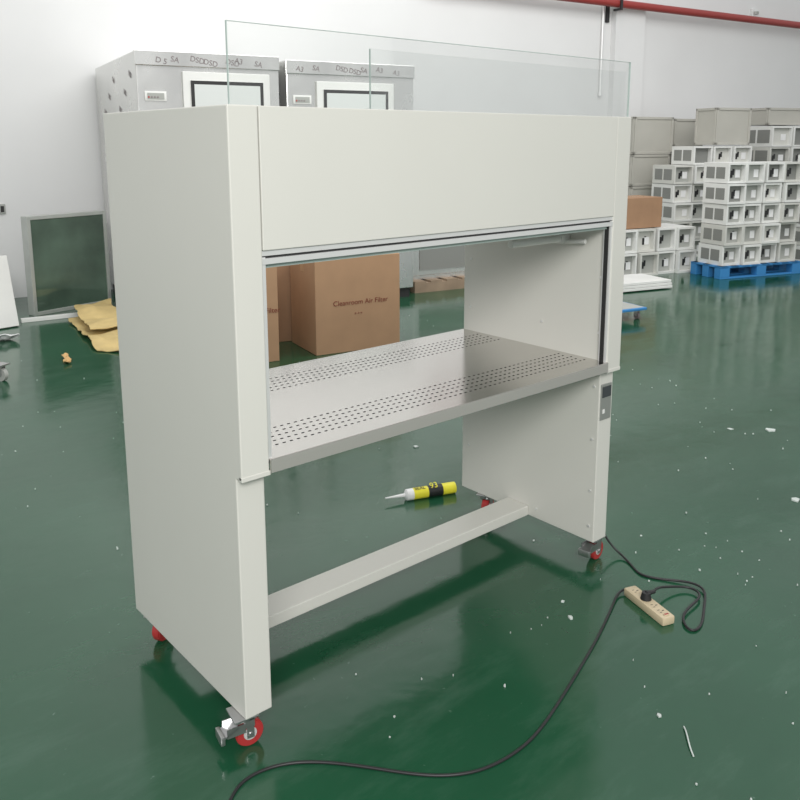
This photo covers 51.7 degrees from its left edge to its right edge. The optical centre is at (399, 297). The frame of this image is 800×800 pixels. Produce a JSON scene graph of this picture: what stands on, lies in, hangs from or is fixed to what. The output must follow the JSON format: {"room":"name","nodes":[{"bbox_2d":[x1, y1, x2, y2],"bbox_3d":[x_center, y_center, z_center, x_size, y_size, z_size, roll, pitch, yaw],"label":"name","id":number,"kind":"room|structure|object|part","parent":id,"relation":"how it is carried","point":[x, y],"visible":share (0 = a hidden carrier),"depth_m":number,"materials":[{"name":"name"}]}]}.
{"room":"factory workshop","nodes":[
{"label":"factory workshop","id":0,"kind":"room"},
{"bbox_2d":[0,257,799,799],"bbox_3d":[2.657,0.759,4.694,32.000,0.100,24.000,-9,14,-40],"label":"floor","id":1,"kind":"structure","parent":0,"point":[93,706],"depth_m":2.81,"materials":[{"name":"green paint"}]},
{"bbox_2d":[0,362,9,381],"bbox_3d":[-2.673,0.505,5.532,0.090,0.118,0.080,4,11,19],"label":"spare caster","id":2,"kind":"object","parent":1,"relation":"on","point":[4,375],"visible":1,"depth_m":5.52,"materials":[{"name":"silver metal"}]},
{"bbox_2d":[0,255,18,328],"bbox_3d":[-3.721,-0.020,6.855,0.242,0.691,0.950,9,14,41],"label":"board","id":3,"kind":"object","parent":1,"relation":"on","point":[8,312],"visible":1,"depth_m":7.13,"materials":[{"name":"white"}]},
{"bbox_2d":[0,333,19,339],"bbox_3d":[-3.256,0.314,6.628,0.330,0.087,0.215,-9,14,-40],"label":"crumpled paper","id":4,"kind":"object","parent":1,"relation":"on","point":[2,336],"visible":1,"depth_m":6.64,"materials":[{"name":"white paper"}]},
{"bbox_2d":[21,312,77,322],"bbox_3d":[-3.115,0.179,7.513,0.620,0.035,0.050,-7,12,-32],"label":"plank","id":5,"kind":"object","parent":1,"relation":"on","point":[67,315],"visible":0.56,"depth_m":7.45,"materials":[{"name":"white"}]},
{"bbox_2d":[21,210,111,315],"bbox_3d":[-3.171,-0.341,7.887,0.100,0.920,0.830,7,13,35],"label":"panel","id":6,"kind":"object","parent":1,"relation":"on","point":[66,255],"visible":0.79,"depth_m":7.82,"materials":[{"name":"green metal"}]},
{"bbox_2d":[62,353,71,362],"bbox_3d":[-2.443,0.444,6.044,0.061,0.032,0.259,-5,12,-25],"label":"scrap","id":7,"kind":"object","parent":1,"relation":"on","point":[65,355],"visible":1,"depth_m":6.01,"materials":[{"name":"brown cardboard"}]},
{"bbox_2d":[68,298,118,351],"bbox_3d":[-2.477,0.225,6.954,0.428,0.139,1.716,-6,12,-30],"label":"sheet","id":8,"kind":"object","parent":1,"relation":"on","point":[98,320],"visible":0.85,"depth_m":6.98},
{"bbox_2d":[95,49,278,291],"bbox_3d":[-2.106,-1.109,8.149,1.270,2.330,2.020,-6,12,-29],"label":"tall cabinet","id":9,"kind":"object","parent":1,"relation":"on","point":[137,80],"visible":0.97,"depth_m":7.18,"materials":[{"name":"metal"}]},
{"bbox_3d":[-1.504,-0.987,7.376,0.780,1.970,0.069,-6,12,-29],"label":"door","id":10,"kind":"part","parent":9,"relation":"part of","materials":[{"name":"white metal"}]},
{"bbox_2d":[266,267,279,361],"bbox_3d":[-1.240,0.092,6.054,0.576,0.732,0.502,-6,12,-28],"label":"cardboard box","id":11,"kind":"object","parent":1,"relation":"on","point":[271,273],"visible":0.21,"depth_m":5.95,"materials":[{"name":"brown cardboard"}]},
{"bbox_2d":[277,265,291,341],"bbox_3d":[-1.031,-0.057,6.769,0.603,0.762,0.500,-6,12,-28],"label":"cardboard box","id":12,"kind":"object","parent":1,"relation":"on","point":[283,272],"visible":0.02,"depth_m":6.56,"materials":[{"name":"brown cardboard"}]},
{"bbox_2d":[290,253,399,355],"bbox_3d":[-0.432,0.010,6.483,0.713,0.732,0.503,-6,12,-28],"label":"cardboard box","id":13,"kind":"object","parent":1,"relation":"on","point":[351,304],"visible":1,"depth_m":6.27,"materials":[{"name":"brown cardboard"}]},
{"bbox_2d":[278,60,413,296],"bbox_3d":[-0.862,-1.211,8.731,1.350,2.310,1.820,-6,12,-29],"label":"tall cabinet","id":14,"kind":"object","parent":1,"relation":"on","point":[302,83],"visible":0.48,"depth_m":7.80,"materials":[{"name":"metal"}]},
{"bbox_3d":[-0.409,-1.084,7.991,0.810,1.930,0.069,-6,12,-29],"label":"door","id":15,"kind":"part","parent":14,"relation":"part of","materials":[{"name":"white metal"}]},
{"bbox_2d":[103,20,630,746],"bbox_3d":[-0.037,0.154,2.710,1.636,1.831,0.723,-9,14,-40],"label":"bench","id":16,"kind":"object","parent":1,"relation":"on","point":[203,200],"visible":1,"depth_m":2.32,"materials":[{"name":"white metal"}]},
{"bbox_3d":[-0.584,0.281,2.259,0.081,1.550,0.718,-9,14,-40],"label":"panel","id":17,"kind":"part","parent":16,"relation":"part of","materials":[{"name":"white metal"}]},
{"bbox_3d":[0.347,-0.625,2.465,1.117,0.149,0.005,-9,14,-40],"label":"glass sash","id":18,"kind":"part","parent":16,"relation":"part of","materials":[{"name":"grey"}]},
{"bbox_3d":[0.188,-0.179,2.403,1.390,0.032,0.048,-9,14,-40],"label":"sash rail","id":19,"kind":"part","parent":16,"relation":"part of","materials":[{"name":"silver metal"}]},
{"bbox_3d":[0.197,-0.357,2.358,1.390,0.333,0.025,-9,14,-40],"label":"panel","id":20,"kind":"part","parent":16,"relation":"part of","materials":[{"name":"white metal"}]},
{"bbox_2d":[269,329,607,472],"bbox_3d":[-0.025,0.284,2.743,1.389,0.036,0.721,-9,14,-40],"label":"countertop","id":21,"kind":"structure","parent":16,"relation":"on","point":[426,367],"depth_m":2.65,"materials":[{"name":"grey metal"}]},
{"bbox_3d":[0.529,0.103,3.197,0.081,1.550,0.718,-9,14,-40],"label":"panel","id":22,"kind":"part","parent":16,"relation":"part of","materials":[{"name":"white metal"}]},
{"bbox_3d":[0.746,0.378,2.990,0.062,0.135,0.007,-9,14,-40],"label":"control plate","id":23,"kind":"part","parent":16,"relation":"part of","materials":[{"name":"grey"}]},
{"bbox_2d":[15,315,799,799],"bbox_3d":[-0.066,0.705,4.724,5.039,0.008,5.558,-9,14,-40],"label":"debris","id":24,"kind":"object","parent":1,"relation":"on","point":[795,499],"visible":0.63,"depth_m":3.34,"materials":[{"name":"grey"}]},
{"bbox_2d":[385,482,456,500],"bbox_3d":[0.091,0.870,3.692,0.334,0.064,0.052,-4,11,-20],"label":"cartridge","id":25,"kind":"object","parent":1,"relation":"on","point":[432,490],"visible":1,"depth_m":3.69,"materials":[{"name":"yellow plastic"}]},
{"bbox_2d":[414,482,437,489],"bbox_3d":[0.117,0.846,3.688,0.106,0.017,0.051,-9,14,-40],"label":"print","id":26,"kind":"object","parent":25,"relation":"on","point":[430,487],"depth_m":3.69,"materials":[{"name":"yellow paint"}]},
{"bbox_2d":[229,589,623,799],"bbox_3d":[0.200,1.150,2.307,1.728,0.020,0.385,-9,14,-40],"label":"extension cord","id":27,"kind":"object","parent":1,"relation":"on","point":[540,728],"visible":1,"depth_m":2.11,"materials":[{"name":"black rubber"}]},
{"bbox_2d":[410,275,464,292],"bbox_3d":[0.424,-0.199,9.258,1.000,0.120,0.700,-6,12,-29],"label":"wooden pallet","id":28,"kind":"object","parent":1,"relation":"on","point":[455,282],"visible":0.28,"depth_m":8.87,"materials":[{"name":"brown wood"}]},
{"bbox_2d":[413,245,464,279],"bbox_3d":[0.368,-0.501,9.191,0.800,0.500,0.510,-6,12,-29],"label":"panel","id":29,"kind":"object","parent":28,"relation":"on","point":[447,261],"visible":0.3,"depth_m":8.95,"materials":[{"name":"grey metal"}]},
{"bbox_2d":[622,302,646,318],"bbox_3d":[1.849,0.137,7.462,0.620,0.112,0.420,-5,12,-26],"label":"blue dolly","id":30,"kind":"object","parent":1,"relation":"on","point":[626,307],"visible":0.28,"depth_m":7.40,"materials":[{"name":"blue plastic"}]},
{"bbox_2d":[628,186,651,195],"bbox_3d":[3.476,-1.169,12.155,0.752,0.950,0.512,-6,12,-28],"label":"housing","id":31,"kind":"object","parent":1,"relation":"on","point":[632,190],"visible":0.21,"depth_m":11.78,"materials":[{"name":"grey metal"}]},
{"bbox_2d":[628,154,669,185],"bbox_3d":[3.466,-1.856,12.022,0.732,0.440,0.512,-6,12,-28],"label":"housing","id":32,"kind":"object","parent":31,"relation":"on","point":[640,165],"visible":0.56,"depth_m":11.76,"materials":[{"name":"grey metal"}]},
{"bbox_2d":[630,117,673,153],"bbox_3d":[3.488,-2.336,11.950,0.752,0.520,0.512,-6,12,-28],"label":"housing","id":33,"kind":"object","parent":32,"relation":"on","point":[649,135],"visible":0.74,"depth_m":11.72,"materials":[{"name":"grey metal"}]},
{"bbox_2d":[623,273,671,291],"bbox_3d":[2.517,-0.151,9.034,0.750,0.098,0.500,-5,12,-24],"label":"boards","id":34,"kind":"object","parent":1,"relation":"on","point":[632,282],"visible":0.55,"depth_m":8.90,"materials":[{"name":"white plastic"}]},
{"bbox_2d":[624,586,674,625],"bbox_3d":[0.851,1.035,2.809,0.060,0.059,0.210,-4,11,-21],"label":"power strip","id":35,"kind":"object","parent":1,"relation":"on","point":[643,599],"depth_m":2.79,"materials":[{"name":"beige plastic"}]},
{"bbox_2d":[605,534,705,631],"bbox_3d":[0.933,0.923,2.964,0.221,0.222,0.594,-4,11,-22],"label":"power cord","id":36,"kind":"object","parent":1,"relation":"on","point":[606,537],"visible":0.91,"depth_m":2.92,"materials":[{"name":"black rubber"}]},
{"bbox_2d":[624,223,695,275],"bbox_3d":[2.974,-0.582,10.095,1.194,0.554,0.554,-5,12,-25],"label":"frames","id":37,"kind":"object","parent":1,"relation":"on","point":[667,248],"visible":0.77,"depth_m":9.96,"materials":[{"name":"grey"}]},
{"bbox_2d":[626,195,662,228],"bbox_3d":[2.796,-1.032,9.967,0.603,0.362,0.400,-6,12,-28],"label":"cardboard box","id":38,"kind":"object","parent":37,"relation":"on","point":[643,211],"visible":0.53,"depth_m":9.80,"materials":[{"name":"brown cardboard"}]},
{"bbox_2d":[683,726,693,756],"bbox_3d":[0.764,1.175,2.187,0.006,0.009,0.110,1,11,6],"label":"strand","id":39,"kind":"object","parent":1,"relation":"on","point":[683,726],"visible":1,"depth_m":2.18,"materials":[{"name":"grey plastic"}]},
{"bbox_2d":[651,146,751,256],"bbox_3d":[4.208,-1.349,11.580,1.321,1.512,0.505,-4,11,-21],"label":"boxes","id":40,"kind":"object","parent":1,"relation":"on","point":[680,186],"visible":0.41,"depth_m":11.28,"materials":[{"name":"grey"}]},
{"bbox_2d":[694,108,751,144],"bbox_3d":[4.523,-2.389,11.563,0.612,0.500,0.412,-4,11,-21],"label":"housing","id":41,"kind":"object","parent":40,"relation":"on","point":[713,126],"visible":1,"depth_m":11.41,"materials":[{"name":"grey metal"}]},
{"bbox_2d":[690,161,799,279],"bbox_3d":[4.188,-0.942,9.884,1.240,1.334,0.500,-4,11,-21],"label":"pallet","id":42,"kind":"object","parent":1,"relation":"on","point":[751,210],"visible":1,"depth_m":9.71,"materials":[{"name":"grey"}]},
{"bbox_2d":[741,126,799,161],"bbox_3d":[6.082,-1.727,12.811,1.606,1.794,0.652,-4,11,-21],"label":"frames","id":43,"kind":"object","parent":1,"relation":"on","point":[768,143],"visible":0.23,"depth_m":12.29,"materials":[{"name":"grey metal"}]},
{"bbox_2d":[751,108,799,125],"bbox_3d":[5.705,-2.736,12.536,0.812,0.250,0.512,-4,11,-21],"label":"housing","id":44,"kind":"object","parent":43,"relation":"on","point":[759,116],"visible":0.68,"depth_m":12.30,"materials":[{"name":"grey metal"}]},
{"bbox_2d":[794,155,799,260],"bbox_3d":[5.914,-1.145,10.756,1.329,1.404,0.753,-4,11,-21],"label":"frames","id":45,"kind":"object","parent":1,"relation":"on","point":[797,234],"visible":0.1,"depth_m":10.83,"materials":[{"name":"grey"}]},
{"bbox_3d":[4.161,-1.527,12.566,0.612,1.500,0.462,-6,12,-28],"label":"housing","id":46,"kind":"object","parent":1,"relation":"on","visible":0},
{"bbox_2d":[672,119,702,145],"bbox_3d":[4.159,-2.466,12.391,0.612,0.400,0.462,-6,12,-28],"label":"housing","id":47,"kind":"object","parent":46,"relation":"on","point":[683,129],"visible":0.29,"depth_m":12.16,"materials":[{"name":"grey metal"}]},
{"bbox_2d":[163,0,799,146],"bbox_3d":[0.202,-3.446,10.638,28.000,6.000,0.203,-6,12,-30],"label":"wall","id":48,"kind":"structure","parent":0,"point":[691,63],"depth_m":11.42,"materials":[{"name":"paint"}]},
{"bbox_2d":[0,0,165,297],"bbox_3d":[-4.997,-2.832,7.418,5.710,6.000,0.059,-6,12,-30],"label":"wall","id":49,"kind":"structure","parent":48,"relation":"attached to","point":[51,51],"depth_m":8.46,"materials":[{"name":"paint"}]},
{"bbox_2d":[0,204,5,213],"bbox_3d":[-4.015,-0.889,8.328,0.060,0.100,0.024,-6,12,-30],"label":"wall socket","id":50,"kind":"object","parent":49,"relation":"attached to","point":[2,206],"visible":1,"depth_m":8.32,"materials":[{"name":"black"}]},
{"bbox_2d":[598,6,604,95],"bbox_3d":[2.967,-4.345,12.007,0.060,2.750,0.060,-6,12,-30],"label":"conduit","id":51,"kind":"object","parent":48,"relation":"attached to","point":[603,7],"visible":1,"depth_m":12.13,"materials":[{"name":"silver metal"}]},
{"bbox_2d":[607,0,645,116],"bbox_3d":[3.408,-3.775,12.357,0.600,6.000,0.098,-6,12,-30],"label":"pillar","id":52,"kind":"structure","parent":48,"relation":"attached to","point":[627,25],"depth_m":12.34,"materials":[{"name":"paint"}]},
{"bbox_2d":[557,0,799,28],"bbox_3d":[6.329,-4.555,13.881,14.000,0.360,0.300,-6,12,-30],"label":"pipe","id":53,"kind":"object","parent":48,"relation":"attached to","point":[620,4],"visible":1,"depth_m":12.55,"materials":[{"name":"red metal"}]},
{"bbox_2d":[750,9,758,16],"bbox_3d":[5.906,-4.727,13.715,0.140,0.120,0.089,-6,12,-30],"label":"light","id":54,"kind":"object","parent":48,"relation":"attached to","point":[753,12],"visible":0.86,"depth_m":13.69,"materials":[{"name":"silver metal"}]}
]}

